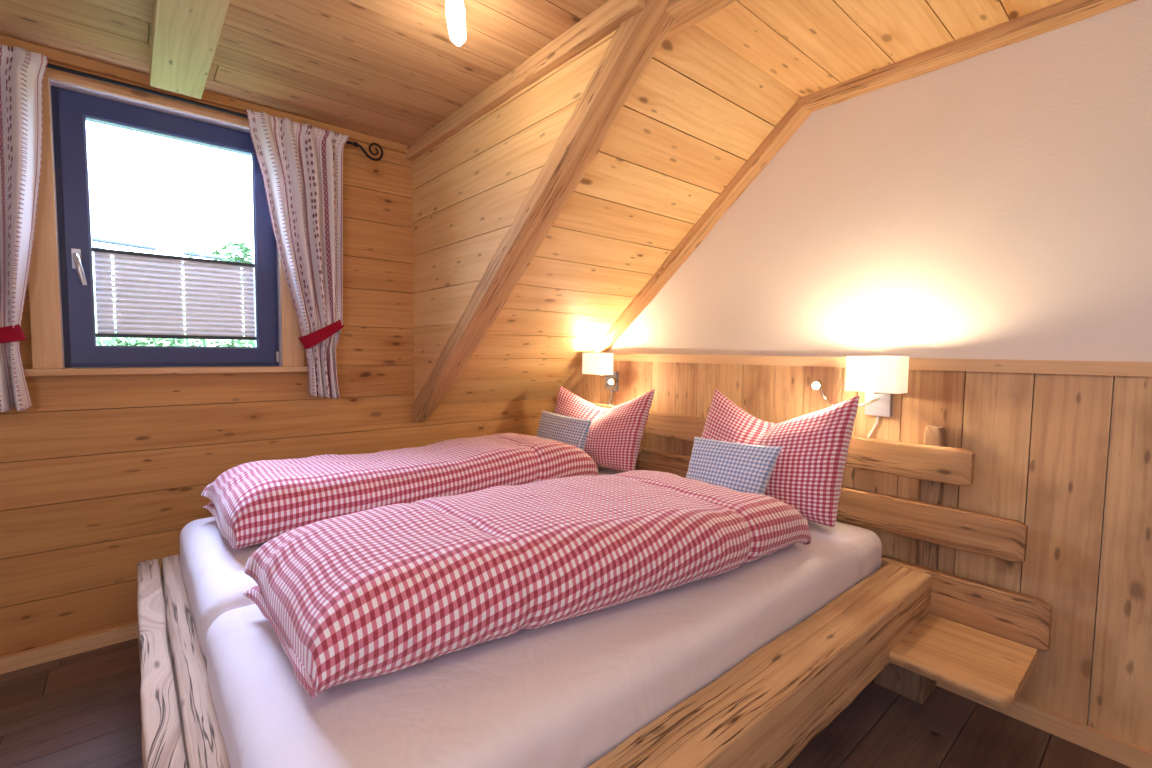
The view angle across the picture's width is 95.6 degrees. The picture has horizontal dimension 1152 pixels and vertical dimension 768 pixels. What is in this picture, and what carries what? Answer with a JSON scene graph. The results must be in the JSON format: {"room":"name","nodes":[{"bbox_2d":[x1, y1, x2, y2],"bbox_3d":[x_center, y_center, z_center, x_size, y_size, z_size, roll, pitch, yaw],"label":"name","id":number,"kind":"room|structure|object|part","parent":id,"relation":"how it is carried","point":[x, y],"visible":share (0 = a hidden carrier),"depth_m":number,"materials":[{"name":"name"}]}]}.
{"room":"bedroom","nodes":[
{"label":"bedroom","id":0,"kind":"room"},
{"bbox_2d":[0,61,556,656],"bbox_3d":[-1.531,-0.144,2.474,3.800,2.550,0.200,-2,5,-40],"label":"wall","id":1,"kind":"structure","parent":0,"point":[102,476],"depth_m":2.21,"materials":[{"name":"brown wood"}]},
{"bbox_2d":[0,622,137,673],"bbox_3d":[-1.481,1.006,2.455,3.579,0.057,0.020,-2,5,-40],"label":"baseboard","id":2,"kind":"structure","parent":1,"relation":"attached to","point":[16,661],"depth_m":2.02,"materials":[{"name":"brown wood"}]},
{"bbox_2d":[24,67,307,375],"bbox_3d":[-1.687,-0.610,2.227,0.943,1.123,0.180,-2,5,-40],"label":"window","id":3,"kind":"structure","parent":1,"relation":"in","point":[69,318],"depth_m":2.06,"materials":[{"name":"blue"}]},
{"bbox_3d":[-1.931,-0.484,2.021,0.026,0.075,0.010,-2,5,-40],"label":"handle plate","id":4,"kind":"part","parent":3,"relation":"part of","materials":[{"name":"silver metal"}]},
{"bbox_3d":[-1.904,-0.440,2.007,0.036,0.122,0.058,-2,5,-40],"label":"handle","id":5,"kind":"part","parent":3,"relation":"part of","materials":[{"name":"silver metal"}]},
{"bbox_3d":[-1.651,-1.150,2.154,0.741,0.035,0.018,-2,5,-40],"label":"head casing","id":6,"kind":"part","parent":3,"relation":"part of","materials":[{"name":"brown wood"}]},
{"bbox_3d":[-1.670,-0.059,2.234,0.943,0.024,0.108,-2,5,-40],"label":"sill","id":7,"kind":"part","parent":3,"relation":"part of","materials":[{"name":"brown wood"}]},
{"bbox_3d":[-1.712,-0.604,2.252,0.700,1.028,0.070,-2,5,-40],"label":"sash","id":8,"kind":"part","parent":3,"relation":"part of","materials":[{"name":"blue"}]},
{"bbox_2d":[92,248,255,339],"bbox_3d":[-1.709,-0.372,2.262,0.557,0.352,0.023,-2,5,-40],"label":"blind","id":9,"kind":"object","parent":3,"relation":"attached to","point":[149,293],"visible":1,"depth_m":2.24,"materials":[{"name":"grey fabric"}]},
{"bbox_3d":[-1.874,-0.365,2.120,0.001,0.337,0.002,1,4,4],"label":"cord","id":10,"kind":"part","parent":9,"relation":"part of","materials":[{"name":"white fabric"}]},
{"bbox_3d":[-1.707,-0.541,2.251,0.557,0.014,0.023,-2,5,-40],"label":"rail","id":11,"kind":"part","parent":9,"relation":"part of","materials":[{"name":"grey metal"}]},
{"bbox_3d":[-1.711,-0.204,2.272,0.557,0.015,0.023,-2,5,-40],"label":"rail","id":12,"kind":"part","parent":9,"relation":"part of","materials":[{"name":"grey metal"}]},
{"bbox_2d":[0,35,406,153],"bbox_3d":[-1.857,-1.205,1.967,2.514,0.038,0.028,-2,5,-40],"label":"trim","id":13,"kind":"structure","parent":1,"relation":"attached to","point":[55,56],"depth_m":2.14,"materials":[{"name":"brown wood"}]},
{"bbox_2d":[47,63,382,160],"bbox_3d":[-1.568,-1.143,2.174,1.519,0.089,0.067,-2,5,-40],"label":"curtain rod","id":14,"kind":"object","parent":1,"relation":"attached to","point":[49,65],"visible":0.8,"depth_m":2.08,"materials":[{"name":"black metal"}]},
{"bbox_2d":[0,44,47,411],"bbox_3d":[-2.060,-0.529,1.746,0.462,1.259,0.075,-2,5,-39],"label":"curtain","id":15,"kind":"object","parent":14,"relation":"hanging from","point":[22,71],"visible":0.98,"depth_m":1.82,"materials":[{"name":"white fabric"}]},
{"bbox_2d":[0,324,26,342],"bbox_3d":[-2.028,-0.163,1.801,0.186,0.094,0.085,-2,5,-40],"label":"tieback","id":16,"kind":"object","parent":15,"relation":"attached to","point":[8,333],"visible":0.98,"depth_m":1.82,"materials":[{"name":"red fabric"}]},
{"bbox_2d":[246,109,348,398],"bbox_3d":[-1.266,-0.559,2.425,0.426,1.267,0.084,-2,5,-40],"label":"curtain","id":17,"kind":"object","parent":14,"relation":"hanging from","point":[301,165],"visible":0.97,"depth_m":2.44,"materials":[{"name":"white fabric"}]},
{"bbox_2d":[299,320,343,348],"bbox_3d":[-1.208,-0.247,2.503,0.102,0.165,0.213,3,4,30],"label":"tieback","id":18,"kind":"object","parent":17,"relation":"attached to","point":[310,340],"visible":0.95,"depth_m":2.46,"materials":[{"name":"red fabric"}]},
{"bbox_2d":[0,0,608,144],"bbox_3d":[-0.036,-1.210,0.709,3.850,0.167,4.700,-2,5,-40],"label":"ceiling","id":19,"kind":"structure","parent":0,"point":[391,70],"depth_m":1.87,"materials":[{"name":"brown wood"}]},
{"bbox_2d":[149,0,229,98],"bbox_3d":[-0.195,-1.079,0.449,0.161,0.076,4.298,-2,5,-40],"label":"ceiling beam","id":20,"kind":"structure","parent":19,"relation":"attached to","point":[185,33],"depth_m":1.74,"materials":[{"name":"brown wood"}]},
{"bbox_2d":[445,0,465,46],"bbox_3d":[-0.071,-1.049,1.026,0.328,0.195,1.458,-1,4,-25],"label":"ceiling spotlight","id":21,"kind":"object","parent":19,"relation":"attached to","point":[455,9],"visible":1,"depth_m":1.54,"materials":[{"name":"white metal"}]},
{"bbox_2d":[665,0,735,38],"bbox_3d":[1.163,-1.085,0.611,0.138,0.084,2.780,-2,5,-40],"label":"ceiling beam","id":22,"kind":"structure","parent":19,"relation":"attached to","point":[686,13],"depth_m":1.56,"materials":[{"name":"brown wood"}]},
{"bbox_2d":[412,29,616,400],"bbox_3d":[-0.327,-0.492,2.249,0.060,1.498,1.727,-2,5,-40],"label":"wall","id":23,"kind":"structure","parent":0,"point":[473,184],"depth_m":2.34,"materials":[{"name":"brown wood"}]},
{"bbox_2d":[405,0,644,160],"bbox_3d":[-0.350,-1.188,2.170,0.048,0.075,1.680,-2,5,-40],"label":"trim","id":24,"kind":"structure","parent":23,"relation":"attached to","point":[607,18],"depth_m":1.91,"materials":[{"name":"brown wood"}]},
{"bbox_2d":[0,638,1131,767],"bbox_3d":[-0.065,1.227,0.862,3.850,0.150,4.700,-2,5,-40],"label":"floor","id":25,"kind":"structure","parent":0,"point":[81,710],"depth_m":1.66,"materials":[{"name":"brown wood"}]},
{"bbox_2d":[137,402,1051,767],"bbox_3d":[-0.079,0.615,1.834,2.233,0.948,2.352,-2,5,-40],"label":"bed","id":26,"kind":"object","parent":25,"relation":"on","point":[906,627],"visible":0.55,"depth_m":1.52,"materials":[{"name":"brown wood"}]},
{"bbox_2d":[180,466,623,661],"bbox_3d":[-0.452,0.611,2.284,2.005,0.246,0.892,-2,5,-40],"label":"mattress","id":27,"kind":"object","parent":26,"relation":"on","point":[215,579],"visible":0.13,"depth_m":1.54,"materials":[{"name":"white fabric"}]},
{"bbox_2d":[201,433,597,548],"bbox_3d":[-0.643,0.378,2.264,1.560,0.216,0.589,-2,5,-40],"label":"duvet","id":28,"kind":"object","parent":27,"relation":"on","point":[256,502],"visible":0.92,"depth_m":1.92,"materials":[{"name":"red fabric"}]},
{"bbox_2d":[537,410,591,449],"bbox_3d":[-0.082,0.290,2.853,0.123,0.254,0.425,-2,5,-40],"label":"cushion","id":29,"kind":"object","parent":27,"relation":"on","point":[573,431],"visible":0.58,"depth_m":2.79,"materials":[{"name":"blue fabric"}]},
{"bbox_2d":[555,386,654,471],"bbox_3d":[0.128,0.226,2.904,0.286,0.435,0.653,-2,5,-40],"label":"pillow","id":30,"kind":"object","parent":27,"relation":"on","point":[615,435],"visible":0.68,"depth_m":2.72,"materials":[{"name":"red fabric"}]},
{"bbox_2d":[206,521,881,767],"bbox_3d":[0.117,0.660,1.620,2.003,0.245,0.859,-2,5,-40],"label":"mattress","id":31,"kind":"object","parent":26,"relation":"on","point":[567,693],"visible":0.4,"depth_m":1.04,"materials":[{"name":"white fabric"}]},
{"bbox_2d":[243,470,810,698],"bbox_3d":[-0.006,0.430,1.489,1.527,0.225,0.698,-2,5,-40],"label":"duvet","id":32,"kind":"object","parent":31,"relation":"on","point":[378,591],"visible":1,"depth_m":1.17,"materials":[{"name":"red fabric"}]},
{"bbox_2d":[686,437,781,494],"bbox_3d":[0.599,0.351,2.062,0.144,0.257,0.395,-2,5,-40],"label":"cushion","id":33,"kind":"object","parent":31,"relation":"on","point":[741,467],"visible":0.61,"depth_m":2.01,"materials":[{"name":"blue fabric"}]},
{"bbox_2d":[701,389,859,527],"bbox_3d":[0.782,0.261,2.127,0.287,0.476,0.654,-2,5,-40],"label":"pillow","id":34,"kind":"object","parent":31,"relation":"on","point":[807,474],"visible":0.77,"depth_m":1.93,"materials":[{"name":"red fabric"}]},
{"bbox_3d":[0.649,0.228,2.556,0.053,0.132,2.108,-2,5,-40],"label":"headboard rail","id":35,"kind":"part","parent":26,"relation":"part of","materials":[{"name":"brown wood"}]},
{"bbox_3d":[0.694,0.444,2.513,0.050,0.137,2.256,-2,5,-40],"label":"headboard rail","id":36,"kind":"part","parent":26,"relation":"part of","materials":[{"name":"brown wood"}]},
{"bbox_3d":[1.204,0.956,1.904,0.153,0.290,0.162,-2,5,-40],"label":"leg","id":37,"kind":"part","parent":26,"relation":"part of","materials":[{"name":"brown wood"}]},
{"bbox_3d":[1.287,0.502,1.901,0.063,0.698,0.065,-2,5,-40],"label":"post","id":38,"kind":"part","parent":26,"relation":"part of","materials":[{"name":"brown wood"}]},
{"bbox_2d":[889,614,1037,707],"bbox_3d":[1.144,0.834,1.654,0.389,0.038,0.426,-2,5,-40],"label":"shelf","id":39,"kind":"object","parent":26,"relation":"attached to","point":[992,666],"depth_m":1.58,"materials":[{"name":"brown wood"}]},
{"bbox_3d":[0.714,0.694,2.502,0.053,0.166,2.326,-2,5,-40],"label":"headboard rail","id":40,"kind":"part","parent":26,"relation":"part of","materials":[{"name":"brown wood"}]},
{"bbox_2d":[417,0,1063,405],"bbox_3d":[0.913,-0.487,1.640,1.145,1.604,4.596,-2,5,-40],"label":"ceiling","id":41,"kind":"structure","parent":0,"point":[711,92],"depth_m":2.13,"materials":[{"name":"brown wood"}]},
{"bbox_2d":[412,0,674,422],"bbox_3d":[-0.306,-0.491,2.262,0.139,1.536,1.812,-2,5,-40],"label":"rafter","id":42,"kind":"object","parent":41,"relation":"attached to","point":[636,40],"visible":0.97,"depth_m":1.95,"materials":[{"name":"brown wood"}]},
{"bbox_2d":[572,0,1151,750],"bbox_3d":[1.310,-0.082,2.010,0.186,2.550,4.600,-2,5,-40],"label":"wall","id":43,"kind":"structure","parent":0,"point":[983,221],"depth_m":1.77,"materials":[{"name":"paint"}]},
{"bbox_2d":[582,353,618,404],"bbox_3d":[0.180,-0.013,3.074,0.186,0.339,0.278,-2,5,-40],"label":"wall lamp","id":44,"kind":"object","parent":43,"relation":"attached to","point":[599,364],"visible":0.98,"depth_m":3.04,"materials":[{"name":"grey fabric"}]},
{"bbox_3d":[0.128,-0.121,3.089,0.100,0.126,0.176,-2,5,-40],"label":"lamp shade","id":45,"kind":"part","parent":44,"relation":"part of","materials":[{"name":"white fabric"}]},
{"bbox_3d":[0.217,-0.018,3.156,0.024,0.117,0.090,-2,5,-40],"label":"wall plate","id":46,"kind":"part","parent":44,"relation":"part of","materials":[{"name":"grey metal"}]},
{"bbox_2d":[554,100,811,400],"bbox_3d":[0.446,-0.560,2.853,0.091,1.446,1.714,-2,5,-40],"label":"trim","id":47,"kind":"structure","parent":43,"relation":"attached to","point":[795,117],"depth_m":2.59,"materials":[{"name":"brown wood"}]},
{"bbox_2d":[812,356,908,437],"bbox_3d":[1.091,0.063,2.011,0.186,0.340,0.313,-2,5,-40],"label":"wall lamp","id":48,"kind":"object","parent":43,"relation":"attached to","point":[880,377],"visible":0.88,"depth_m":1.92,"materials":[{"name":"grey fabric"}]},
{"bbox_3d":[1.157,0.175,2.052,0.050,0.113,0.023,2,4,13],"label":"power cord","id":49,"kind":"part","parent":48,"relation":"part of","materials":[{"name":"white plastic"}]},
{"bbox_3d":[1.114,-0.037,1.938,0.100,0.131,0.184,-2,5,-40],"label":"lamp shade","id":50,"kind":"part","parent":48,"relation":"part of","materials":[{"name":"white fabric"}]},
{"bbox_3d":[1.178,0.064,2.033,0.024,0.117,0.090,-2,5,-40],"label":"wall plate","id":51,"kind":"part","parent":48,"relation":"part of","materials":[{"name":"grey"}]},
{"bbox_3d":[1.425,-0.061,1.761,0.036,0.043,4.070,-2,5,-40],"label":"cap rail","id":52,"kind":"part","parent":43,"relation":"part of","materials":[{"name":"brown wood"}]},
{"bbox_2d":[797,0,1136,111],"bbox_3d":[1.853,-1.108,1.178,0.092,0.061,2.745,-2,5,-40],"label":"trim","id":53,"kind":"structure","parent":43,"relation":"attached to","point":[1066,12],"depth_m":1.77,"materials":[{"name":"brown wood"}]},
{"bbox_2d":[936,681,1151,767],"bbox_3d":[1.302,1.069,1.942,0.020,0.062,4.380,-2,5,-40],"label":"baseboard","id":54,"kind":"structure","parent":43,"relation":"attached to","point":[1114,748],"depth_m":1.63,"materials":[{"name":"brown wood"}]},
{"label":"outside","id":55,"kind":"structure","parent":0,"visible":0},
{"bbox_2d":[94,280,251,346],"bbox_3d":[-8.670,-1.080,13.565,28.000,4.902,24.000,-2,5,-40],"label":"ground","id":56,"kind":"structure","parent":55,"point":[105,338],"depth_m":13.01,"materials":[{"name":"white"}]},
{"bbox_2d":[96,331,254,346],"bbox_3d":[-6.147,-0.455,7.860,5.427,0.970,0.848,-2,5,-40],"label":"hedge","id":57,"kind":"object","parent":56,"relation":"on","point":[135,342],"visible":0.11,"depth_m":7.79,"materials":[{"name":"green plant"}]},
{"bbox_2d":[189,224,252,307],"bbox_3d":[-5.532,-1.220,9.391,2.318,3.141,1.437,-2,5,-40],"label":"tree","id":58,"kind":"object","parent":56,"relation":"on","point":[244,249],"visible":0.13,"depth_m":8.90,"materials":[{"name":"green plant"}]},
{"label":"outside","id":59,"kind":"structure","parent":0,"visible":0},
{"bbox_2d":[92,237,252,263],"bbox_3d":[-8.787,-2.619,9.002,12.004,0.789,0.070,-2,5,-40],"label":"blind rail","id":60,"kind":"object","parent":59,"point":[100,240],"visible":0.28,"depth_m":9.74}
]}

